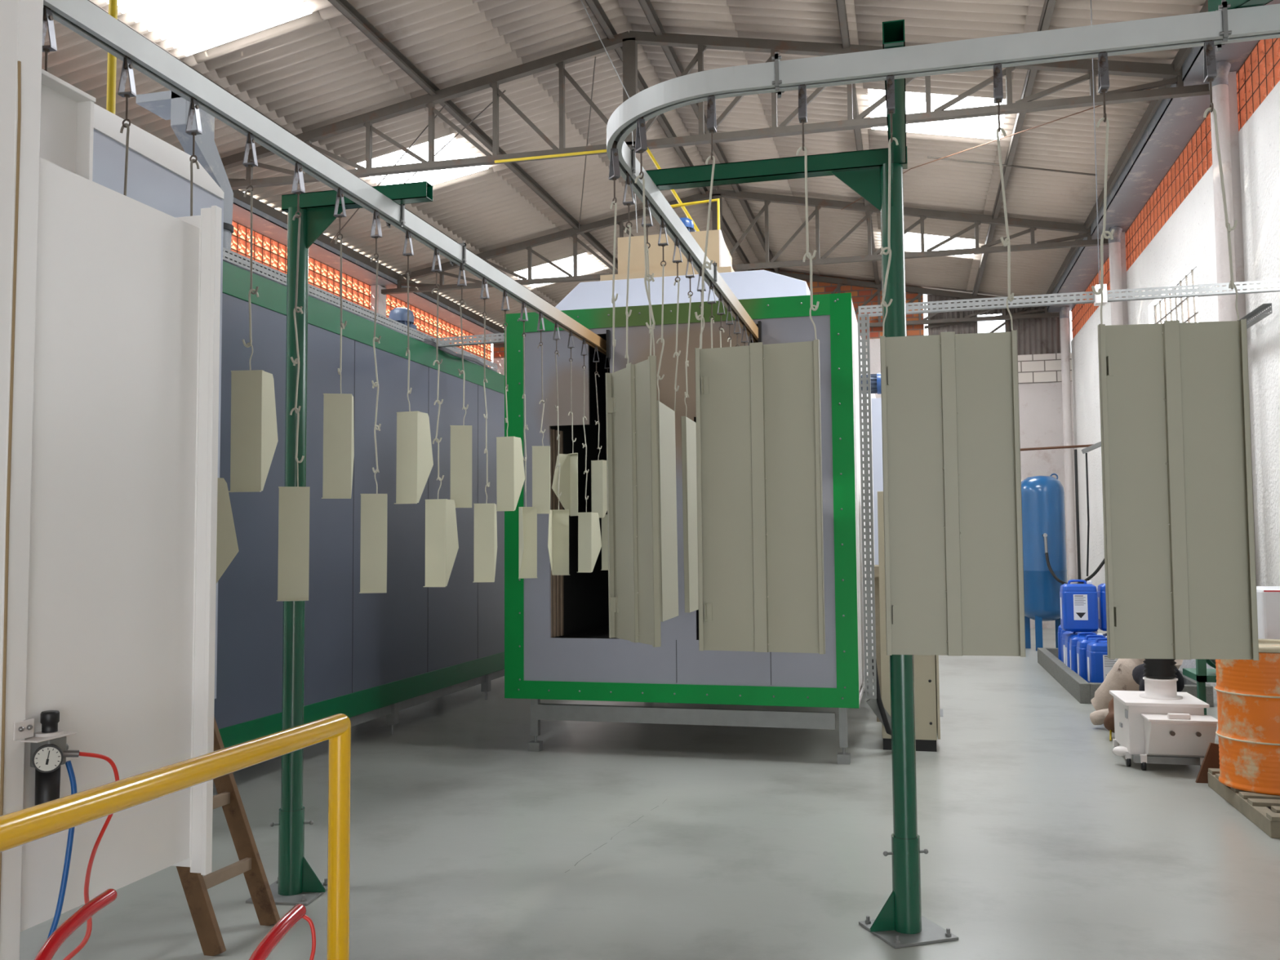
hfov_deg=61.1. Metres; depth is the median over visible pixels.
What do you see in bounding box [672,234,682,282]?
hanger
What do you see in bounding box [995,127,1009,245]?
wire hook
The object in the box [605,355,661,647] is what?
metal panel
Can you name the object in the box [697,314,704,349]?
wire hook
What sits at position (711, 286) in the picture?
hanger
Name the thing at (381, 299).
pillar
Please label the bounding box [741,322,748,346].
hanger
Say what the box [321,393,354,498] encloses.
hanging metal part
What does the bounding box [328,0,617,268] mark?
roof beam
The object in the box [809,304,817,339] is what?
wire hook
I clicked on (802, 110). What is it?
hanger
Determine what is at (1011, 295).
wire hook
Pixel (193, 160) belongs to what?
wire hook
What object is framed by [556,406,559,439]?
wire hook
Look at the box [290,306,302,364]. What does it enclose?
wire hook
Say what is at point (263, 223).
window
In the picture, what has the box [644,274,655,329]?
wire hook
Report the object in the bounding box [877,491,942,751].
tall cabinet
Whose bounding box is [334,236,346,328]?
wire hook
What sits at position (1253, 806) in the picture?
wooden pallet
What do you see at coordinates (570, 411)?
wire hook
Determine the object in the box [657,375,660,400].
wire hook
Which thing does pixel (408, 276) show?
wire hook
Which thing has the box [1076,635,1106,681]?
jerrycan
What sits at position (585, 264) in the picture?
window
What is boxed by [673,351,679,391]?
wire hook
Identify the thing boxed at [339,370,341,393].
wire hook
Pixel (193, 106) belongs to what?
hanger
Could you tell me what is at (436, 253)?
hanger
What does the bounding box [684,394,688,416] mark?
wire hook
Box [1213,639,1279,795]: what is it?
drum
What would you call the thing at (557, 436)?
wire hook
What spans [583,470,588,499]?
wire hook
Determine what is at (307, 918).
air hose
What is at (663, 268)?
wire hook
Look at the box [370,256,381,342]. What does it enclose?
wire hook
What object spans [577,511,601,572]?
hanging metal part
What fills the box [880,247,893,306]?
wire hook
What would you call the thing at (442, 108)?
rod
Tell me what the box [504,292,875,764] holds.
oven
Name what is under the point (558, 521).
hanging metal part
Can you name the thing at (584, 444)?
wire hook
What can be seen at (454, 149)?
window
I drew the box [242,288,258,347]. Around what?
wire hook
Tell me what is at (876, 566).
wooden table
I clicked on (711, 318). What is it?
wire hook
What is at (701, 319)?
wire hook
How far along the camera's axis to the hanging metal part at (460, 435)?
5.97 m
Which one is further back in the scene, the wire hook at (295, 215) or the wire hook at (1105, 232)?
the wire hook at (295, 215)
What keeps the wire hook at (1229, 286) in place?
hanging from the wire hook at (1228, 229)
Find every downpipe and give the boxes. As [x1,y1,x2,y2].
[1059,306,1076,583]
[1107,226,1123,325]
[1208,60,1237,321]
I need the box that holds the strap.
[1109,729,1111,740]
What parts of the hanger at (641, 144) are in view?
roller stem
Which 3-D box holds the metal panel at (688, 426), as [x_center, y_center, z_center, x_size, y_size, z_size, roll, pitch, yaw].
[0.288,0.190,5.987,0.029,1.051,0.430,-2,-4,13]
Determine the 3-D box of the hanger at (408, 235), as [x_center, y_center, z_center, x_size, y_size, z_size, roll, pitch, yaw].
[-1.153,-1.139,5.398,0.048,0.253,0.026,-1,-3,11]
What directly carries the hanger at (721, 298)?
hanging from the rail at (1222, 26)
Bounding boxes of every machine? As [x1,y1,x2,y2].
[1109,658,1217,770]
[1182,658,1216,715]
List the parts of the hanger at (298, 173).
roller stem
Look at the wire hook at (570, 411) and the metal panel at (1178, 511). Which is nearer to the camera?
the metal panel at (1178, 511)
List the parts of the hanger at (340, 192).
roller stem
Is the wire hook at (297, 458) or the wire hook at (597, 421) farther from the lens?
the wire hook at (597, 421)
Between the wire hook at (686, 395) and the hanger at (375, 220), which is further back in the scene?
the wire hook at (686, 395)
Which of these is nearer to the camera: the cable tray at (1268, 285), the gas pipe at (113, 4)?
the gas pipe at (113, 4)
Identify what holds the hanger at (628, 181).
hanging from the rail at (1222, 26)
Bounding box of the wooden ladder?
[176,715,279,955]
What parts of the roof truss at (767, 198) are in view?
king post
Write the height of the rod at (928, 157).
0.404 m
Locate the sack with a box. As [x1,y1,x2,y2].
[1090,658,1182,710]
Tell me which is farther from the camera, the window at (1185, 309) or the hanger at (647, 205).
the window at (1185, 309)
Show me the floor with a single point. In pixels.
(1042, 842)
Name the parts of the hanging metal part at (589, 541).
plate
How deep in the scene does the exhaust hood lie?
9.42 m
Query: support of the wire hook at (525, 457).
hanging from the wire hook at (525, 426)
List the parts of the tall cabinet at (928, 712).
door, lock handle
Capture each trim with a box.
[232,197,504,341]
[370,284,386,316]
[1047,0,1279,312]
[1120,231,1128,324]
[1227,71,1257,586]
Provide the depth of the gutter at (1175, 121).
12.34 m
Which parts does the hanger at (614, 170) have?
roller stem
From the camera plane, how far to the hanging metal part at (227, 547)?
3.73 m
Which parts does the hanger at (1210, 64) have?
roller stem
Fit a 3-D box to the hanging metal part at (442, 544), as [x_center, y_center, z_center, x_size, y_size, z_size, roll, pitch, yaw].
[-1.045,0.331,5.703,0.122,0.456,0.164,-1,-3,16]
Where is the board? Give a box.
[1195,742,1219,783]
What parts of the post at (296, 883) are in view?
plate, arm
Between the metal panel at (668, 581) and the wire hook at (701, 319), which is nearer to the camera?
the metal panel at (668, 581)
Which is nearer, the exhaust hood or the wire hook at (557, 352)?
the wire hook at (557, 352)
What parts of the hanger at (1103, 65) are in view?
roller stem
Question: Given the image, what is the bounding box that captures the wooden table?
[871,564,881,721]
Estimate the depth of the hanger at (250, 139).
4.10 m
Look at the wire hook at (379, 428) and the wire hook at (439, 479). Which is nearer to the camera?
the wire hook at (379, 428)
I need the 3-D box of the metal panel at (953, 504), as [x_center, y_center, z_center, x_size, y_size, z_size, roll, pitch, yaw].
[1.010,0.041,3.519,0.430,1.051,0.029,-1,-3,11]
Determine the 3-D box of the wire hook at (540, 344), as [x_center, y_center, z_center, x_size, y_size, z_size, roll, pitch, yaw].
[-0.660,-0.718,7.312,0.066,0.405,0.012,-2,-4,22]
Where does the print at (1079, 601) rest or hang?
attached to the jerrycan at (1078, 602)
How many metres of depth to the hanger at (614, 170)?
4.28 m
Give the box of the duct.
[136,90,233,249]
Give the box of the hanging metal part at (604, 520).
[600,514,608,570]
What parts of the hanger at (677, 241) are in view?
roller stem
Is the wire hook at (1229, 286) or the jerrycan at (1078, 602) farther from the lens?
the jerrycan at (1078, 602)
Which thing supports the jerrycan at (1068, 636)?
in the tray at (1083, 691)
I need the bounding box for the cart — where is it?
[34,888,306,959]
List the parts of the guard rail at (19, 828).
post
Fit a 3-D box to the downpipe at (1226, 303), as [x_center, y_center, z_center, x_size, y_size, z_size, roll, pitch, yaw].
[5.290,-0.816,9.687,0.187,5.973,0.160,-1,-3,14]
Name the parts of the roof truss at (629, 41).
king post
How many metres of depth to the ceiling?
12.84 m
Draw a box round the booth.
[0,0,310,959]
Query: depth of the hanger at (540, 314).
7.33 m
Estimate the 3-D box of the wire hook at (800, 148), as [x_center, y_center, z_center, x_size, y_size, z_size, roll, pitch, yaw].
[0.565,-0.943,3.687,0.066,0.395,0.012,-2,-4,27]
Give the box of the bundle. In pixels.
[1103,697,1114,733]
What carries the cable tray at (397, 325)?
on the wall at (368, 656)
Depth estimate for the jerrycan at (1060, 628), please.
13.77 m
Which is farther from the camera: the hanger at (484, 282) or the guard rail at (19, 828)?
the hanger at (484, 282)
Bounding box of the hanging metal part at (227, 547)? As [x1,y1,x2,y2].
[216,477,239,582]
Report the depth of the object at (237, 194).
16.71 m
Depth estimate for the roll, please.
9.44 m
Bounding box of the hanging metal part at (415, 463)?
[394,410,433,504]
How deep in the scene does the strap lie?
8.92 m
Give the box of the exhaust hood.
[555,266,810,310]
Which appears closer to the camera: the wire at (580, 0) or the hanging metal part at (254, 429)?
the hanging metal part at (254, 429)
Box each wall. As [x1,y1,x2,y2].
[213,261,504,795]
[230,220,492,367]
[493,268,1078,628]
[1071,37,1279,700]
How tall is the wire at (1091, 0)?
2.650 m
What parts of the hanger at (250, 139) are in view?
roller stem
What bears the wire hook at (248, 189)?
hanging from the hanger at (250, 139)
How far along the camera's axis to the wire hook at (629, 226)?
4.59 m
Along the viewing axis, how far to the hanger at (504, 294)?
6.68 m
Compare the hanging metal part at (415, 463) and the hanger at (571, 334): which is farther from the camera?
the hanger at (571, 334)
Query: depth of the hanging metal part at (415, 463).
5.34 m
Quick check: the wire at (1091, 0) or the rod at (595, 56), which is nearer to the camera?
the wire at (1091, 0)
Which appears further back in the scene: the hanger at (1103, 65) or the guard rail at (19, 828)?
the hanger at (1103, 65)
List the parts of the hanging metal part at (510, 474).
plate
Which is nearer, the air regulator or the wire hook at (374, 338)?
the air regulator
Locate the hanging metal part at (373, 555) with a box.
[359,493,387,593]
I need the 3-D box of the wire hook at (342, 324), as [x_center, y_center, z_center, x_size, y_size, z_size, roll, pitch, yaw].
[-1.301,-0.571,4.719,0.011,0.225,0.061,2,-4,-38]
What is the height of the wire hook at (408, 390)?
0.113 m
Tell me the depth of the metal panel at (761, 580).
3.69 m
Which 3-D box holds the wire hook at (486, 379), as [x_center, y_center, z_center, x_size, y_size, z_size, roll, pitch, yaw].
[-0.902,-0.476,6.330,0.013,0.236,0.045,3,-5,-43]
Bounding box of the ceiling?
[41,0,1205,328]
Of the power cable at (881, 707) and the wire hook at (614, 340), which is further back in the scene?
the power cable at (881, 707)
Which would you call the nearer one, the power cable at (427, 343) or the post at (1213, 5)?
the post at (1213, 5)
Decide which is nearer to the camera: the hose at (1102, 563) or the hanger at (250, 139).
the hanger at (250, 139)
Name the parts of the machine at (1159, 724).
lid, bin handle, bin lid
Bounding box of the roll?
[1089,708,1108,724]
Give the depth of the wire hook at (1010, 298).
3.52 m
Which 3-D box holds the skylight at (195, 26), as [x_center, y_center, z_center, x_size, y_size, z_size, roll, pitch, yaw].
[-3.931,-4.332,9.841,1.390,0.326,1.240,-1,-3,14]
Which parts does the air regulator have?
adjusting knob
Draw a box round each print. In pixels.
[1074,595,1085,617]
[1104,656,1116,675]
[1263,590,1279,591]
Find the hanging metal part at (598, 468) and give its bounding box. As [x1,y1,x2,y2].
[591,459,607,517]
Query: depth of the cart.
1.87 m
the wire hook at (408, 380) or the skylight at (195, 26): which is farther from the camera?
the skylight at (195, 26)
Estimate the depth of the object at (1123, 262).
15.15 m
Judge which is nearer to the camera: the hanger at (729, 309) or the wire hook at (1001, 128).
the wire hook at (1001, 128)
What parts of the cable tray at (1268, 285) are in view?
tray bracket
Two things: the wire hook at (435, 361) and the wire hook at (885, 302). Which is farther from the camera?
the wire hook at (435, 361)
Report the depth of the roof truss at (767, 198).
16.46 m
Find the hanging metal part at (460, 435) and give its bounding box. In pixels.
[449,425,471,507]
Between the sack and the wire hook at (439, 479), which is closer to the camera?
the wire hook at (439, 479)
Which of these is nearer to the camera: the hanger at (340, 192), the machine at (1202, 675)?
the hanger at (340, 192)
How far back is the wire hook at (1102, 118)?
3.46 m
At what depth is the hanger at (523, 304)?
7.01 m
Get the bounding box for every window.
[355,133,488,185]
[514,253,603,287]
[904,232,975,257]
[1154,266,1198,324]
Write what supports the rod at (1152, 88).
attached to the roof truss at (767, 198)
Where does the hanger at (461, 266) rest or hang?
hanging from the rail at (84, 18)
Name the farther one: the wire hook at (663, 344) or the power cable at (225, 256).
the power cable at (225, 256)
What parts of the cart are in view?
handle, handle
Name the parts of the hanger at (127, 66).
roller stem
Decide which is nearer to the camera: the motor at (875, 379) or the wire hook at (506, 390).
the wire hook at (506, 390)
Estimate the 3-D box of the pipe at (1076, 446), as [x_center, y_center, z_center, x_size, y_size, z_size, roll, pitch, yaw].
[6.747,-0.524,17.544,1.251,0.080,0.040,-1,-3,14]
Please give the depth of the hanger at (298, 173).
4.43 m
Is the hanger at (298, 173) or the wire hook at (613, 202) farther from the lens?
the hanger at (298, 173)
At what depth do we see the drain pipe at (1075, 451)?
16.18 m
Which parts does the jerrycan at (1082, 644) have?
carry handle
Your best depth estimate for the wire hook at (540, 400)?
7.29 m
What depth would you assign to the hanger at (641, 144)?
3.98 m
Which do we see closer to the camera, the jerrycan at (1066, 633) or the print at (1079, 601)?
the print at (1079, 601)
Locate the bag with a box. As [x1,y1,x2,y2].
[1132,662,1184,692]
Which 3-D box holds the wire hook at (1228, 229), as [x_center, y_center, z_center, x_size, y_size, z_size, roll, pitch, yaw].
[1.839,-0.697,3.378,0.012,0.203,0.068,-3,-4,33]
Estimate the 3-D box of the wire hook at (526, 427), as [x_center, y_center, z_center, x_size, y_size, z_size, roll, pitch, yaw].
[-0.741,-0.440,6.978,0.011,0.234,0.062,2,-4,-35]
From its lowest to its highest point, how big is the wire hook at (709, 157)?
0.395 m
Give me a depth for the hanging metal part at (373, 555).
4.98 m
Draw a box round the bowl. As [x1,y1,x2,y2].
[35,766,60,805]
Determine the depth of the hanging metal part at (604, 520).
8.87 m
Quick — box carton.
[1256,586,1279,639]
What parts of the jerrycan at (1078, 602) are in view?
carry handle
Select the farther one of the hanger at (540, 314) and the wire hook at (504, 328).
the hanger at (540, 314)
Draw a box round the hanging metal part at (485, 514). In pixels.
[473,503,497,582]
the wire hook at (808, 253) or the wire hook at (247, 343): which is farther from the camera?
the wire hook at (247, 343)
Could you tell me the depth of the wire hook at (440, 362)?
5.70 m
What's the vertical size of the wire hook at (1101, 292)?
0.123 m
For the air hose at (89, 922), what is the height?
1.032 m
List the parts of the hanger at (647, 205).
roller stem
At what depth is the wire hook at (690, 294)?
5.86 m
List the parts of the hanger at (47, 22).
roller stem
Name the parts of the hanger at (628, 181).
roller stem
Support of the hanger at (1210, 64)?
hanging from the rail at (1222, 26)
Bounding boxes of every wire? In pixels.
[580,0,637,232]
[1090,0,1099,284]
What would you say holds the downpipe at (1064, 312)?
on the floor
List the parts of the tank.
leg, leg, leg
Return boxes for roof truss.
[221,31,1209,190]
[381,188,1108,294]
[493,269,1059,347]
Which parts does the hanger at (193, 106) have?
roller stem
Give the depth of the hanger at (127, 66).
3.46 m
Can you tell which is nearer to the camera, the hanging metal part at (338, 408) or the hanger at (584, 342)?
the hanging metal part at (338, 408)
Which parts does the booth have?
panel, panel, coated bracket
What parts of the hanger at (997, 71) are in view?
roller stem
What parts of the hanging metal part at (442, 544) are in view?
plate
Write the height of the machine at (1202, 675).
0.980 m
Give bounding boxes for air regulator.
[13,710,79,805]
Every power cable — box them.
[225,250,495,371]
[225,256,493,370]
[419,340,496,372]
[871,658,891,735]
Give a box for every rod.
[329,105,445,242]
[403,89,506,183]
[578,56,595,231]
[841,88,1152,209]
[926,155,1097,175]
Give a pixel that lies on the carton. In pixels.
(1268, 597)
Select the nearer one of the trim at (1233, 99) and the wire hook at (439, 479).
the wire hook at (439, 479)
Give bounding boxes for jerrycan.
[1057,625,1062,660]
[1059,579,1098,631]
[1060,629,1066,661]
[1062,631,1079,663]
[1064,631,1097,667]
[1069,631,1102,673]
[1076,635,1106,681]
[1086,637,1118,682]
[1097,583,1106,631]
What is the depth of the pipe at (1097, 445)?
16.33 m
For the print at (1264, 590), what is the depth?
7.39 m
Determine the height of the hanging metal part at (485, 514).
0.456 m
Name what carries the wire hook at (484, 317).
hanging from the hanger at (484, 282)
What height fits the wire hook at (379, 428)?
0.226 m
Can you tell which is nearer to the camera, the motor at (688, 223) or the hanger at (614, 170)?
the hanger at (614, 170)
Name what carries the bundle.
on the floor
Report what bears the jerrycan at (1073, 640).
in the tray at (1083, 691)
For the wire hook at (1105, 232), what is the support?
hanging from the wire hook at (1102, 118)
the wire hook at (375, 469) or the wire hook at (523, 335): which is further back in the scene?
the wire hook at (523, 335)
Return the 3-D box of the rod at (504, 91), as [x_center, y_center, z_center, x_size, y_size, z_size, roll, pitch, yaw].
[-2.395,-4.002,13.108,0.014,0.366,3.126,2,-4,-36]
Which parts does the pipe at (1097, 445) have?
lamp cord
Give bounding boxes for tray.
[222,247,497,371]
[431,333,504,347]
[858,279,1279,317]
[1037,647,1213,706]
[1239,302,1272,328]
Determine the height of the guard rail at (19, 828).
1.180 m
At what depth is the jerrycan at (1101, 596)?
12.41 m
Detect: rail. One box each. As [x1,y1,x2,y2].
[0,713,351,959]
[43,0,606,355]
[606,0,1279,342]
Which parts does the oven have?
leg, panel, leg, casing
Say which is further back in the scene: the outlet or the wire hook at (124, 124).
the outlet
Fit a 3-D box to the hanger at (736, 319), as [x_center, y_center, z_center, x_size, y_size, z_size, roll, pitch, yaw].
[0.671,-1.032,7.488,0.048,0.253,0.026,-1,-3,14]
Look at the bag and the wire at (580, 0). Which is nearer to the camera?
the bag
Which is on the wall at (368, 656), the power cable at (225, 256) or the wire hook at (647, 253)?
the power cable at (225, 256)
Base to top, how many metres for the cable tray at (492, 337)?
0.107 m
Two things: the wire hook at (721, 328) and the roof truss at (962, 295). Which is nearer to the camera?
the wire hook at (721, 328)
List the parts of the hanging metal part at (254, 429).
plate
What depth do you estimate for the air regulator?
2.39 m
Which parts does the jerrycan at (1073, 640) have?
carry handle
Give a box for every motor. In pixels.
[388,307,417,331]
[680,217,696,231]
[861,373,881,394]
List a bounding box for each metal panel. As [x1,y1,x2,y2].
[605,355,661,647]
[657,400,678,622]
[680,416,698,613]
[694,338,825,653]
[880,329,1026,657]
[1097,318,1258,660]
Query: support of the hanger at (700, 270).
hanging from the rail at (1222, 26)
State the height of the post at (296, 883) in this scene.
3.369 m
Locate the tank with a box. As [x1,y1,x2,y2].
[1021,473,1066,650]
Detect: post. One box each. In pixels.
[245,181,432,906]
[645,19,958,948]
[857,313,891,729]
[1208,0,1272,11]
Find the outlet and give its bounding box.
[222,228,231,249]
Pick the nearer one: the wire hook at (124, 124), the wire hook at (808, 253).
the wire hook at (124, 124)
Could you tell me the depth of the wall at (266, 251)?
16.96 m
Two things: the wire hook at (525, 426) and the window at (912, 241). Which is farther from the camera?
the window at (912, 241)
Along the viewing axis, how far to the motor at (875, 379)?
9.38 m
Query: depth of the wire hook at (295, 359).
4.37 m
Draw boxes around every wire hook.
[120,123,129,195]
[190,158,199,216]
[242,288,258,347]
[244,188,258,294]
[246,342,253,370]
[289,407,304,462]
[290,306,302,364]
[292,213,302,312]
[293,358,300,413]
[297,457,298,486]
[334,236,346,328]
[337,323,344,374]
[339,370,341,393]
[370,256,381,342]
[371,337,380,386]
[372,382,381,430]
[372,425,380,473]
[374,469,379,495]
[405,349,412,394]
[406,273,409,353]
[407,390,410,411]
[431,288,442,364]
[432,360,443,404]
[432,438,444,480]
[433,400,441,442]
[436,477,441,500]
[457,302,466,373]
[458,369,468,409]
[483,314,485,382]
[483,378,487,418]
[484,414,487,453]
[484,448,489,487]
[484,484,489,503]
[503,324,507,389]
[505,386,507,422]
[522,394,527,429]
[523,334,524,396]
[523,426,528,461]
[524,457,526,492]
[537,343,546,403]
[538,400,545,433]
[554,351,559,408]
[555,464,561,496]
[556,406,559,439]
[556,435,560,467]
[568,411,576,441]
[570,360,571,414]
[582,416,586,447]
[582,444,589,473]
[583,366,584,419]
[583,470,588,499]
[594,373,599,423]
[595,421,602,449]
[609,200,617,301]
[611,295,616,346]
[612,342,614,373]
[624,225,631,316]
[626,311,628,358]
[634,175,654,281]
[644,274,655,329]
[646,244,652,332]
[648,328,652,355]
[652,324,654,355]
[656,337,664,380]
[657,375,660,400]
[661,263,664,342]
[673,279,680,355]
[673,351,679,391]
[674,387,675,410]
[684,360,688,397]
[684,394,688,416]
[685,293,691,364]
[694,261,711,320]
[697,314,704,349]
[700,319,702,349]
[703,155,715,268]
[711,318,714,348]
[720,328,724,347]
[795,146,816,258]
[802,252,819,311]
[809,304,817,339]
[880,137,898,255]
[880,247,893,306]
[880,301,887,336]
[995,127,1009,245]
[1003,238,1013,301]
[1006,294,1013,330]
[1091,231,1113,294]
[1096,117,1114,239]
[1097,288,1102,324]
[1203,107,1237,230]
[1226,222,1234,289]
[1228,282,1239,320]
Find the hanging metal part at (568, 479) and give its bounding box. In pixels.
[551,453,579,515]
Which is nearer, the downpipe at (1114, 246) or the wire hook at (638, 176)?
the wire hook at (638, 176)
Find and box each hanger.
[42,5,57,71]
[117,54,136,128]
[185,96,202,163]
[242,131,257,192]
[291,160,305,217]
[333,186,346,239]
[370,209,382,259]
[402,229,413,275]
[431,246,441,291]
[457,262,466,304]
[480,276,489,315]
[501,289,509,327]
[520,301,528,337]
[537,311,545,346]
[552,321,560,354]
[567,329,574,361]
[580,338,587,368]
[593,346,599,375]
[604,356,609,373]
[608,140,620,204]
[622,170,635,228]
[635,115,647,179]
[641,195,653,248]
[657,215,668,266]
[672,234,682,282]
[684,250,694,296]
[697,265,706,308]
[706,94,716,159]
[707,279,715,319]
[716,291,724,330]
[725,302,733,340]
[733,312,741,346]
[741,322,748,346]
[748,330,753,345]
[798,84,807,151]
[886,75,895,142]
[993,62,1003,132]
[1097,51,1109,122]
[1204,40,1217,112]
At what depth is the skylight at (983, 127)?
12.62 m
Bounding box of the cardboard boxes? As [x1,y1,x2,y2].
[617,229,732,274]
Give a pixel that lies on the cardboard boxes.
(717, 251)
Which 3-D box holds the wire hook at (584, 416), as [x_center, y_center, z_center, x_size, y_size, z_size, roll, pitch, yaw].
[-0.422,-0.368,8.262,0.045,0.236,0.010,2,-4,-34]
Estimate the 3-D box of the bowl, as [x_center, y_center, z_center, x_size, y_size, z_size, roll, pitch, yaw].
[-1.317,0.689,2.412,0.050,0.105,0.050,-1,-3,14]
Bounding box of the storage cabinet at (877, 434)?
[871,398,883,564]
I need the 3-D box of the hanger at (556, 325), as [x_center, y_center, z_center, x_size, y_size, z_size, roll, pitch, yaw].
[-0.589,-1.012,7.656,0.048,0.253,0.026,-2,-3,18]
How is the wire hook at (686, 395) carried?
hanging from the wire hook at (690, 294)
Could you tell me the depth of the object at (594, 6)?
13.93 m
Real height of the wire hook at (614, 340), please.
0.205 m
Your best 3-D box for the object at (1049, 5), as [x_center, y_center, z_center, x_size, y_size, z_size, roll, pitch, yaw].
[3.088,-4.291,7.496,0.070,0.100,27.550,-1,-3,14]
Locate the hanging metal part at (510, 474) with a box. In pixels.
[496,436,524,511]
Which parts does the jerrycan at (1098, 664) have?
carry handle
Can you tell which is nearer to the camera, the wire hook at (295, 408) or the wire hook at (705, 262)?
the wire hook at (705, 262)
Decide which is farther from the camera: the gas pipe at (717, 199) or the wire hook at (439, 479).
the gas pipe at (717, 199)
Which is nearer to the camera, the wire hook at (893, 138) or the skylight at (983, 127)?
the wire hook at (893, 138)
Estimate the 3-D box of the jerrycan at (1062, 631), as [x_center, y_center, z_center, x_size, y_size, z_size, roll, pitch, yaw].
[5.358,2.064,13.357,0.282,0.587,0.382,-2,-4,29]
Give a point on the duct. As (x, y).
(167, 104)
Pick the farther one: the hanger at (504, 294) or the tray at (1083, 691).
the tray at (1083, 691)
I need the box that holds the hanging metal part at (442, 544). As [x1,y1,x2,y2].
[422,498,458,586]
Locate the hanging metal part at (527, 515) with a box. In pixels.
[518,506,537,578]
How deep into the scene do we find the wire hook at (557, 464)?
7.60 m
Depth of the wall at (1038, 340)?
20.54 m
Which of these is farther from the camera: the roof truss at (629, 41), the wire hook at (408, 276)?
the roof truss at (629, 41)
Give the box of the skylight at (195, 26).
[105,0,311,56]
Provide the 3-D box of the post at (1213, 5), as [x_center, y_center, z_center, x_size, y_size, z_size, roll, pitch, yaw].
[2.128,0.107,2.741,0.376,3.371,1.372,0,-3,-10]
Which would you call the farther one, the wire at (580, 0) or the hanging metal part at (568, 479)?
the wire at (580, 0)
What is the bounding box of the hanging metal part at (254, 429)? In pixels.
[228,369,278,492]
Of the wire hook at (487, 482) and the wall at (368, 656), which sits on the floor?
the wall at (368, 656)
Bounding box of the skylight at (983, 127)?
[867,88,1006,139]
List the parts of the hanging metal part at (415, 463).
plate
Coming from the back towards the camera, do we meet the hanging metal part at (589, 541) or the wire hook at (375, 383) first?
the hanging metal part at (589, 541)
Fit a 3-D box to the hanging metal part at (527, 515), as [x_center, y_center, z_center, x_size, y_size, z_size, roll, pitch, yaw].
[-0.693,0.397,6.866,0.122,0.456,0.164,1,-3,-18]
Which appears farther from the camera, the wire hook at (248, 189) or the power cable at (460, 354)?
the power cable at (460, 354)
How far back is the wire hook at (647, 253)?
4.93 m
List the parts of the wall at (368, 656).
leg, leg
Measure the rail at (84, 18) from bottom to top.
0.132 m
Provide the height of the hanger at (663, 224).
0.253 m
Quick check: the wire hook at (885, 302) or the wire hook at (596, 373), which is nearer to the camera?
the wire hook at (885, 302)
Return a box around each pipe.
[106,0,117,114]
[494,146,699,231]
[670,198,719,229]
[1020,444,1093,450]
[1074,449,1080,582]
[1081,441,1101,576]
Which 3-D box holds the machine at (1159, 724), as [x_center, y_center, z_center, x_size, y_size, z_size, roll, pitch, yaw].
[3.792,1.637,7.972,0.640,0.900,0.900,-1,-3,14]
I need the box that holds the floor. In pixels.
[19,628,1279,959]
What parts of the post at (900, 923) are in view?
plate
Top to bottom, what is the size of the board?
0.270 m
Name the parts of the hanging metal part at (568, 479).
plate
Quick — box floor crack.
[566,802,663,871]
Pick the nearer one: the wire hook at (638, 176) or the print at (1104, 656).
the wire hook at (638, 176)
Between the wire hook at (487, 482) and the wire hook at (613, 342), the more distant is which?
the wire hook at (487, 482)
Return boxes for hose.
[47,760,76,938]
[62,751,119,959]
[302,915,315,959]
[1044,552,1104,584]
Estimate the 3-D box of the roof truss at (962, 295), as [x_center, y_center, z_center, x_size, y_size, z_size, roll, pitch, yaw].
[2.432,-3.577,21.705,11.418,1.274,0.090,-1,-3,14]
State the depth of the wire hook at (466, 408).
6.00 m
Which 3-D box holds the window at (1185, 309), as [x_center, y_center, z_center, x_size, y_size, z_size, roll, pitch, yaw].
[6.299,-1.654,12.610,0.071,1.300,2.430,-1,-3,14]
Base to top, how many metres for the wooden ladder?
2.445 m
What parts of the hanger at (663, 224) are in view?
roller stem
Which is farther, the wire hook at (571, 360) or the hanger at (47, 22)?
the wire hook at (571, 360)
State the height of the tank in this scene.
2.662 m
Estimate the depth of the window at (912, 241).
17.87 m
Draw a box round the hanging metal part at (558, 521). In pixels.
[547,509,569,575]
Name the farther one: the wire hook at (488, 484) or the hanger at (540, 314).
the hanger at (540, 314)
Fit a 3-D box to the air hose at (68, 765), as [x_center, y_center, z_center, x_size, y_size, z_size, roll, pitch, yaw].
[-1.303,1.205,2.389,0.093,1.152,0.015,2,-4,-34]
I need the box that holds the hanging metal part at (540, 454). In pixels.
[532,445,550,513]
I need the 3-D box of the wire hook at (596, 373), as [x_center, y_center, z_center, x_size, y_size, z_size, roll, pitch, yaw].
[-0.340,-0.645,8.604,0.044,0.406,0.014,0,-3,-11]
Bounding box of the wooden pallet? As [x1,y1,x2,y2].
[1207,768,1279,838]
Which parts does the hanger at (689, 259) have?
roller stem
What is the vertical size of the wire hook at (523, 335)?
0.394 m
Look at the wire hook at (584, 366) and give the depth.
8.28 m
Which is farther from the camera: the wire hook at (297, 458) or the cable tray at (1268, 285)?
the cable tray at (1268, 285)
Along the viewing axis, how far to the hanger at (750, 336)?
8.13 m
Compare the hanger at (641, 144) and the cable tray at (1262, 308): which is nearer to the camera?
the hanger at (641, 144)

